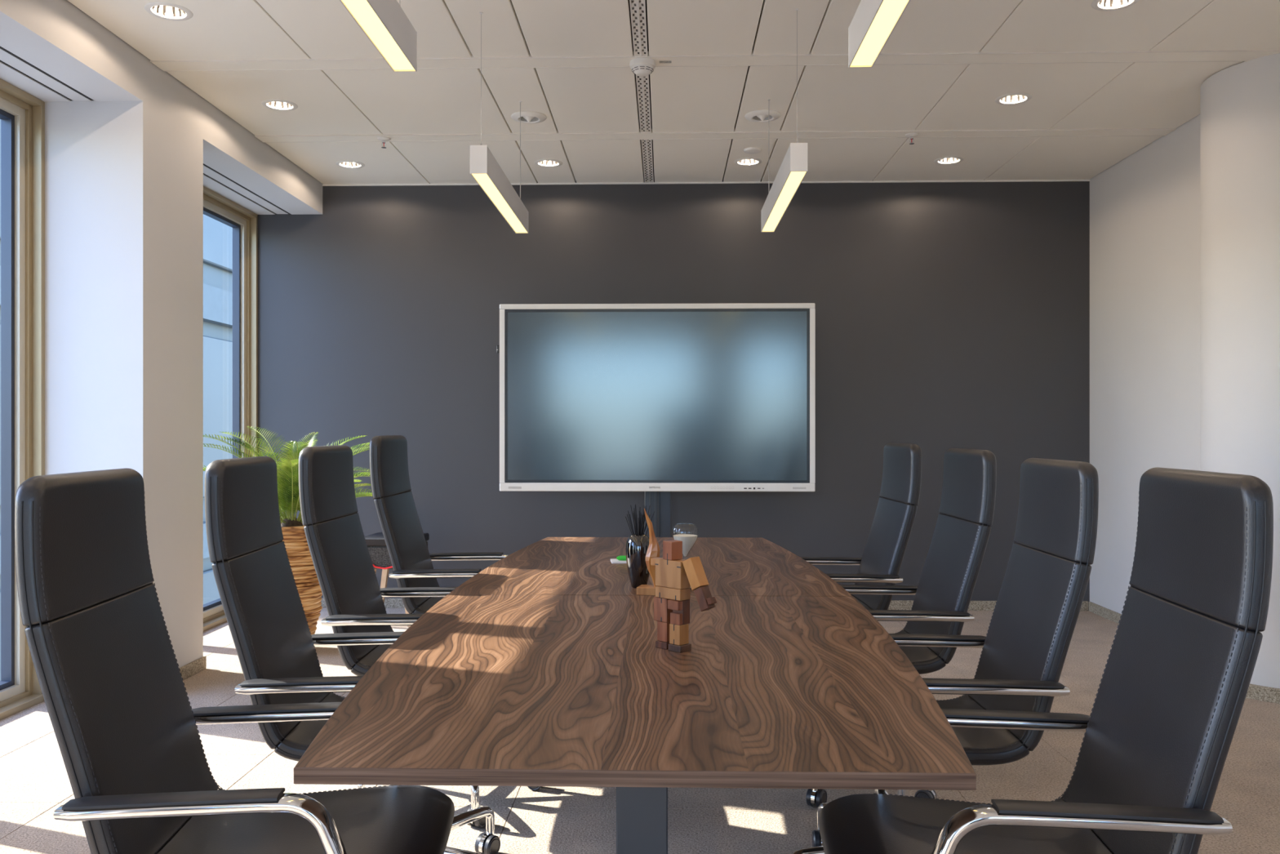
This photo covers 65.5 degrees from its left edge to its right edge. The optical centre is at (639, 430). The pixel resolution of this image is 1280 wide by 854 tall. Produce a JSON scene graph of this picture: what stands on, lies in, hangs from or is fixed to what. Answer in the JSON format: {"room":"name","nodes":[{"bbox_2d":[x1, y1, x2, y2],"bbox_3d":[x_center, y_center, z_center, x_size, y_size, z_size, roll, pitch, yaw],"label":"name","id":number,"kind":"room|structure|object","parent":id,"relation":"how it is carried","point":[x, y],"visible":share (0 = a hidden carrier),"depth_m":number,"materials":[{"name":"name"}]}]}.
{"room":"office","nodes":[
{"label":"office","id":0,"kind":"room"},
{"bbox_2d":[0,0,322,667],"bbox_3d":[-2.650,-0.258,1.623,0.620,3.215,10.611,0,0,1],"label":"wall","id":1,"kind":"structure","parent":0,"point":[131,150],"depth_m":4.55,"materials":[{"name":"white paint"}]},
{"bbox_2d":[0,78,44,719],"bbox_3d":[-2.800,-0.135,3.672,0.145,2.729,1.760,0,0,1],"label":"window","id":2,"kind":"structure","parent":1,"relation":"in","point":[22,114],"depth_m":4.46,"materials":[{"name":"brown metal"}]},
{"bbox_2d":[179,655,206,679],"bbox_3d":[-2.341,1.197,1.310,0.012,0.066,7.664,0,0,1],"label":"baseboard","id":3,"kind":"structure","parent":1,"relation":"attached to","point":[188,670],"depth_m":5.00,"materials":[{"name":"stone"}]},
{"bbox_2d":[203,186,257,631],"bbox_3d":[-2.740,-0.135,6.035,0.145,2.729,1.787,0,0,1],"label":"window","id":4,"kind":"structure","parent":1,"relation":"in","point":[243,222],"depth_m":6.84,"materials":[{"name":"brown metal"}]},
{"bbox_2d":[0,607,1279,853],"bbox_3d":[0.141,1.290,1.602,6.200,0.120,10.811,0,0,1],"label":"floor","id":5,"kind":"structure","parent":0,"point":[34,780],"depth_m":3.39,"materials":[{"name":"tile"}]},
{"bbox_2d":[14,467,454,853],"bbox_3d":[-0.691,0.654,1.919,0.780,1.152,0.662,0,0,-5],"label":"chair","id":6,"kind":"object","parent":5,"relation":"on","point":[124,722],"visible":0.98,"depth_m":1.82,"materials":[{"name":"leather"}]},
{"bbox_2d":[280,522,322,634],"bbox_3d":[-1.953,0.875,5.567,0.390,0.706,0.390,0,0,1],"label":"plant pot","id":7,"kind":"object","parent":5,"relation":"on","point":[295,543],"visible":0.3,"depth_m":5.45,"materials":[{"name":"brown wood"}]},
{"bbox_2d":[203,426,372,526],"bbox_3d":[-1.972,0.279,5.665,1.205,0.607,1.074,0,0,1],"label":"palm","id":8,"kind":"object","parent":7,"relation":"in","point":[288,495],"visible":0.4,"depth_m":5.53,"materials":[{"name":"plant"}]},
{"bbox_2d":[204,456,500,853],"bbox_3d":[-0.711,0.651,2.640,0.741,1.156,0.652,0,0,-3],"label":"chair","id":9,"kind":"object","parent":5,"relation":"on","point":[274,643],"visible":0.59,"depth_m":2.54,"materials":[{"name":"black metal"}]},
{"bbox_2d":[364,532,429,626],"bbox_3d":[-1.576,0.952,6.397,0.354,0.554,0.360,0,0,5],"label":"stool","id":10,"kind":"object","parent":5,"relation":"on","point":[375,543],"visible":0.29,"depth_m":6.24,"materials":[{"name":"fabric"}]},
{"bbox_2d":[367,541,427,568],"bbox_3d":[-1.578,0.797,6.402,0.340,0.145,0.340,0,0,5],"label":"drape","id":11,"kind":"object","parent":10,"relation":"hanging from","point":[378,551],"depth_m":6.24,"materials":[{"name":"grey fabric"}]},
{"bbox_2d":[298,444,542,827],"bbox_3d":[-0.705,0.641,3.389,0.784,1.176,0.668,0,0,1],"label":"chair","id":12,"kind":"object","parent":5,"relation":"on","point":[353,596],"visible":0.41,"depth_m":3.24,"materials":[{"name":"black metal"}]},
{"bbox_2d":[368,435,509,613],"bbox_3d":[-0.692,0.626,4.176,0.772,1.208,0.649,0,0,1],"label":"chair","id":13,"kind":"object","parent":5,"relation":"on","point":[411,558],"visible":0.38,"depth_m":4.03,"materials":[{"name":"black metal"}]},
{"bbox_2d":[293,537,976,853],"bbox_3d":[0.028,0.859,2.997,1.206,0.738,3.126,0,0,1],"label":"conference table","id":14,"kind":"object","parent":5,"relation":"on","point":[544,667],"visible":0.98,"depth_m":1.91,"materials":[{"name":"brown wood"}]},
{"bbox_2d":[610,558,626,563],"bbox_3d":[-0.056,0.486,3.703,0.104,0.008,0.076,0,0,-5],"label":"notepad","id":15,"kind":"object","parent":14,"relation":"on","point":[612,560],"visible":0.54,"depth_m":3.66,"materials":[{"name":"paper"}]},
{"bbox_2d":[616,555,626,559],"bbox_3d":[-0.034,0.472,3.688,0.105,0.018,0.018,0,0,-5],"label":"marker pen","id":16,"kind":"object","parent":15,"relation":"on","point":[619,557],"visible":0.41,"depth_m":3.68,"materials":[{"name":"green plastic"}]},
{"bbox_2d":[625,533,649,588],"bbox_3d":[-0.003,0.407,3.106,0.084,0.166,0.084,0,0,1],"label":"vase","id":17,"kind":"object","parent":14,"relation":"on","point":[637,545],"visible":0.78,"depth_m":3.08,"materials":[{"name":"black ceramic"}]},
{"bbox_2d":[625,504,654,534],"bbox_3d":[0.000,0.296,3.104,0.092,0.130,0.052,0,0,1],"label":"reeds","id":18,"kind":"object","parent":17,"relation":"in","point":[642,519],"visible":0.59,"depth_m":3.10,"materials":[{"name":"black plant"}]},
{"bbox_2d":[636,508,659,595],"bbox_3d":[0.031,0.362,2.986,0.070,0.256,0.060,0,0,16],"label":"wooden sculpture","id":19,"kind":"object","parent":14,"relation":"on","point":[653,550],"visible":0.83,"depth_m":2.98,"materials":[{"name":"brown wood"}]},
{"bbox_2d":[650,539,716,653],"bbox_3d":[0.093,0.369,2.210,0.178,0.242,0.042,0,0,44],"label":"wooden figurine","id":20,"kind":"object","parent":14,"relation":"on","point":[675,575],"visible":1,"depth_m":2.21,"materials":[{"name":"brown wood"}]},
{"bbox_2d":[672,523,698,588],"bbox_3d":[0.140,0.389,3.082,0.082,0.200,0.082,0,0,1],"label":"hourglass","id":21,"kind":"object","parent":14,"relation":"on","point":[688,540],"visible":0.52,"depth_m":3.06,"materials":[{"name":"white glass"}]},
{"bbox_2d":[644,491,671,537],"bbox_3d":[0.109,0.330,6.439,0.600,1.799,0.520,0,0,1],"label":"display stand","id":22,"kind":"object","parent":5,"relation":"on","point":[660,502],"visible":0.08,"depth_m":6.50,"materials":[{"name":"metal"}]},
{"bbox_2d":[496,302,815,491],"bbox_3d":[0.097,-0.208,6.380,2.030,1.195,0.088,0,0,1],"label":"display","id":23,"kind":"object","parent":22,"relation":"attached to","point":[593,397],"visible":1,"depth_m":6.34,"materials":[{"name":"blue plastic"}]},
{"bbox_2d":[508,486,521,488],"bbox_3d":[-0.799,0.366,6.360,0.083,0.013,0.002,0,0,1],"label":"speaker grille","id":24,"kind":"object","parent":23,"relation":"attached to","point":[509,487],"depth_m":6.36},
{"bbox_2d":[800,442,921,621],"bbox_3d":[0.771,0.643,4.226,0.756,1.174,0.636,0,0,-2],"label":"chair","id":25,"kind":"object","parent":5,"relation":"on","point":[880,563],"visible":0.4,"depth_m":4.14,"materials":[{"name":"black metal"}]},
{"bbox_2d":[805,448,996,807],"bbox_3d":[0.805,0.648,3.529,0.756,1.164,0.631,0,0,-1],"label":"chair","id":26,"kind":"object","parent":5,"relation":"on","point":[944,592],"visible":0.57,"depth_m":3.37,"materials":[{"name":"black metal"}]},
{"bbox_2d":[792,457,1098,853],"bbox_3d":[0.750,0.654,2.627,0.763,1.152,0.628,0,0,1],"label":"chair","id":27,"kind":"object","parent":5,"relation":"on","point":[1025,646],"visible":0.59,"depth_m":2.53,"materials":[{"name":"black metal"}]},
{"bbox_2d":[818,466,1273,853],"bbox_3d":[0.683,0.652,1.838,0.742,1.156,0.670,0,0,5],"label":"chair","id":28,"kind":"object","parent":5,"relation":"on","point":[1160,727],"visible":0.98,"depth_m":1.76,"materials":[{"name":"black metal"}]},
{"bbox_2d":[66,0,1279,184],"bbox_3d":[0.141,-1.782,1.627,6.200,0.166,10.761,0,0,1],"label":"ceiling","id":29,"kind":"structure","parent":0,"point":[1103,86],"depth_m":4.87,"materials":[{"name":"metal"}]},
{"bbox_2d":[144,1,193,21],"bbox_3d":[-1.918,-1.742,4.053,0.180,0.082,0.180,0,0,1],"label":"recessed light","id":30,"kind":"object","parent":29,"relation":"in","point":[165,9],"visible":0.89,"depth_m":4.09,"materials":[{"name":"metal"}]},
{"bbox_2d":[261,99,297,111],"bbox_3d":[-1.888,-1.742,5.220,0.180,0.082,0.180,0,0,1],"label":"recessed light","id":31,"kind":"object","parent":29,"relation":"in","point":[283,105],"visible":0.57,"depth_m":5.26,"materials":[{"name":"metal"}]},
{"bbox_2d":[335,160,364,168],"bbox_3d":[-1.858,-1.742,6.386,0.180,0.082,0.180,0,0,1],"label":"recessed light","id":32,"kind":"object","parent":29,"relation":"in","point":[347,164],"visible":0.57,"depth_m":6.42,"materials":[{"name":"metal"}]},
{"bbox_2d":[339,0,417,71],"bbox_3d":[-0.693,-1.369,2.263,0.069,0.672,1.216,0,0,1],"label":"linear pendant","id":33,"kind":"object","parent":29,"relation":"hanging from","point":[384,23],"visible":1,"depth_m":2.64,"materials":[{"name":"metal"}]},
{"bbox_2d":[377,136,390,148],"bbox_3d":[-1.493,-1.673,5.805,0.076,0.053,0.076,0,0,1],"label":"sprinkler","id":34,"kind":"object","parent":29,"relation":"attached to","point":[382,139],"visible":1,"depth_m":5.79,"materials":[{"name":"silver metal"}]},
{"bbox_2d":[470,12,528,233],"bbox_3d":[-0.635,-1.369,4.618,0.069,0.672,1.216,0,0,1],"label":"linear pendant","id":35,"kind":"object","parent":29,"relation":"hanging from","point":[485,169],"visible":1,"depth_m":4.36,"materials":[{"name":"metal"}]},
{"bbox_2d":[472,173,526,232],"bbox_3d":[-0.635,-1.042,4.618,0.061,0.008,1.208,0,0,1],"label":"diffuser","id":36,"kind":"object","parent":35,"relation":"attached to","point":[488,183],"depth_m":4.53,"materials":[{"name":"white plastic"}]},
{"bbox_2d":[511,111,546,123],"bbox_3d":[-0.605,-1.700,5.417,0.194,0.050,0.194,0,0,1],"label":"valve","id":37,"kind":"object","parent":29,"relation":"attached to","point":[526,117],"visible":0.93,"depth_m":5.39,"materials":[{"name":"white metal"}]},
{"bbox_2d":[534,159,562,167],"bbox_3d":[-0.584,-1.742,6.354,0.180,0.082,0.180,0,0,1],"label":"recessed light","id":38,"kind":"object","parent":29,"relation":"in","point":[548,162],"visible":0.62,"depth_m":6.39,"materials":[{"name":"metal"}]},
{"bbox_2d":[629,0,647,56],"bbox_3d":[-0.009,-1.714,4.016,0.062,0.021,1.045,0,0,1],"label":"ceiling vent","id":39,"kind":"object","parent":29,"relation":"in","point":[637,7],"depth_m":4.24,"materials":[{"name":"white metal"}]},
{"bbox_2d":[629,57,655,76],"bbox_3d":[0.012,-1.671,4.601,0.120,0.060,0.120,0,0,1],"label":"smoke detector","id":40,"kind":"object","parent":29,"relation":"attached to","point":[641,67],"visible":1,"depth_m":4.56,"materials":[{"name":"white plastic"}]},
{"bbox_2d":[635,75,651,133],"bbox_3d":[0.021,-1.714,5.183,0.062,0.021,1.045,0,0,1],"label":"ceiling vent","id":41,"kind":"object","parent":29,"relation":"in","point":[642,82],"depth_m":5.23,"materials":[{"name":"white metal"}]},
{"bbox_2d":[640,139,653,182],"bbox_3d":[0.050,-1.714,6.342,0.062,0.021,1.031,0,0,1],"label":"ceiling vent","id":42,"kind":"object","parent":29,"relation":"in","point":[646,144],"depth_m":6.33,"materials":[{"name":"white metal"}]},
{"bbox_2d":[733,157,762,165],"bbox_3d":[0.686,-1.742,6.322,0.180,0.082,0.180,0,0,1],"label":"recessed light","id":43,"kind":"object","parent":29,"relation":"in","point":[747,161],"visible":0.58,"depth_m":6.36,"materials":[{"name":"metal"}]},
{"bbox_2d":[743,146,761,154],"bbox_3d":[0.684,-1.697,6.055,0.108,0.016,0.108,0,0,1],"label":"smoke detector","id":44,"kind":"object","parent":29,"relation":"attached to","point":[753,150],"visible":1,"depth_m":6.03,"materials":[{"name":"white plastic"}]},
{"bbox_2d":[744,109,780,122],"bbox_3d":[0.664,-1.700,5.395,0.194,0.050,0.194,0,0,1],"label":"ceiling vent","id":45,"kind":"object","parent":29,"relation":"attached to","point":[758,116],"visible":0.95,"depth_m":5.37,"materials":[{"name":"white metal"}]},
{"bbox_2d":[760,8,807,231],"bbox_3d":[0.651,-1.369,4.585,0.069,0.672,1.216,0,0,1],"label":"linear pendant","id":46,"kind":"object","parent":29,"relation":"hanging from","point":[793,170],"visible":1,"depth_m":4.31,"materials":[{"name":"metal"}]},
{"bbox_2d":[762,171,805,231],"bbox_3d":[0.651,-1.042,4.585,0.061,0.008,1.208,0,0,1],"label":"diffuser","id":47,"kind":"object","parent":46,"relation":"attached to","point":[791,181],"depth_m":4.48,"materials":[{"name":"white"}]},
{"bbox_2d":[848,0,910,67],"bbox_3d":[0.613,-1.369,2.230,0.069,0.672,1.216,0,0,1],"label":"linear pendant","id":48,"kind":"object","parent":29,"relation":"hanging from","point":[873,22],"visible":1,"depth_m":2.63,"materials":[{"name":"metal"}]},
{"bbox_2d":[905,133,918,144],"bbox_3d":[1.563,-1.673,5.727,0.076,0.053,0.076,0,0,1],"label":"sprinkler","id":49,"kind":"object","parent":29,"relation":"attached to","point":[911,135],"visible":1,"depth_m":5.72,"materials":[{"name":"silver metal"}]},
{"bbox_2d":[933,156,964,164],"bbox_3d":[1.950,-1.742,6.290,0.180,0.082,0.180,0,0,1],"label":"recessed light","id":50,"kind":"object","parent":29,"relation":"in","point":[949,160],"visible":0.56,"depth_m":6.33,"materials":[{"name":"metal"}]},
{"bbox_2d":[995,93,1031,105],"bbox_3d":[1.921,-1.742,5.123,0.180,0.082,0.180,0,0,1],"label":"recessed light","id":51,"kind":"object","parent":29,"relation":"in","point":[1009,99],"visible":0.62,"depth_m":5.16,"materials":[{"name":"metal"}]},
{"bbox_2d":[1091,0,1139,11],"bbox_3d":[1.891,-1.742,3.956,0.180,0.082,0.180,0,0,1],"label":"recessed light","id":52,"kind":"object","parent":29,"relation":"in","point":[1106,5],"visible":1,"depth_m":4.01,"materials":[{"name":"metal"}]},
{"bbox_2d":[257,167,1089,610],"bbox_3d":[0.294,-0.258,6.931,6.165,3.215,0.150,0,0,1],"label":"wall","id":53,"kind":"structure","parent":0,"point":[948,315],"depth_m":6.85,"materials":[{"name":"paint"}]},
{"bbox_2d":[320,597,1088,610],"bbox_3d":[0.213,1.197,6.852,5.677,0.066,0.012,0,0,1],"label":"baseboard","id":54,"kind":"structure","parent":53,"relation":"attached to","point":[388,602],"depth_m":6.80,"materials":[{"name":"stone"}]},
{"bbox_2d":[322,179,1090,186],"bbox_3d":[0.429,-1.700,6.846,5.270,0.010,0.012,0,0,1],"label":"trim","id":55,"kind":"structure","parent":53,"relation":"attached to","point":[1018,180],"depth_m":6.84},
{"bbox_2d":[1089,53,1279,688],"bbox_3d":[3.026,-0.258,1.479,0.732,3.215,10.611,0,0,1],"label":"wall","id":56,"kind":"structure","parent":0,"point":[1184,228],"depth_m":5.51,"materials":[{"name":"white paint"}]},
{"bbox_2d":[1088,601,1121,623],"bbox_3d":[2.924,1.197,1.551,0.012,0.066,10.449,0,0,1],"label":"baseboard","id":57,"kind":"structure","parent":56,"relation":"attached to","point":[1108,614],"depth_m":6.52,"materials":[{"name":"stone"}]},
{"bbox_2d":[1245,683,1279,703],"bbox_3d":[3.110,1.197,4.779,0.760,0.066,0.760,0,0,1],"label":"baseboard","id":58,"kind":"structure","parent":56,"relation":"attached to","point":[1258,692],"depth_m":4.52,"materials":[{"name":"stone"}]},
{"label":"outside","id":59,"kind":"structure","parent":0,"visible":0},
{"bbox_3d":[-14.614,13.330,15.376,150.000,0.200,150.000,0,0,1],"label":"ground","id":60,"kind":"structure","parent":59,"visible":0},
{"bbox_2d":[0,119,232,680],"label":"window","id":61,"kind":"structure","parent":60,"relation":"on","point":[217,236],"depth_m":16.36,"materials":[{"name":"clear glass"}]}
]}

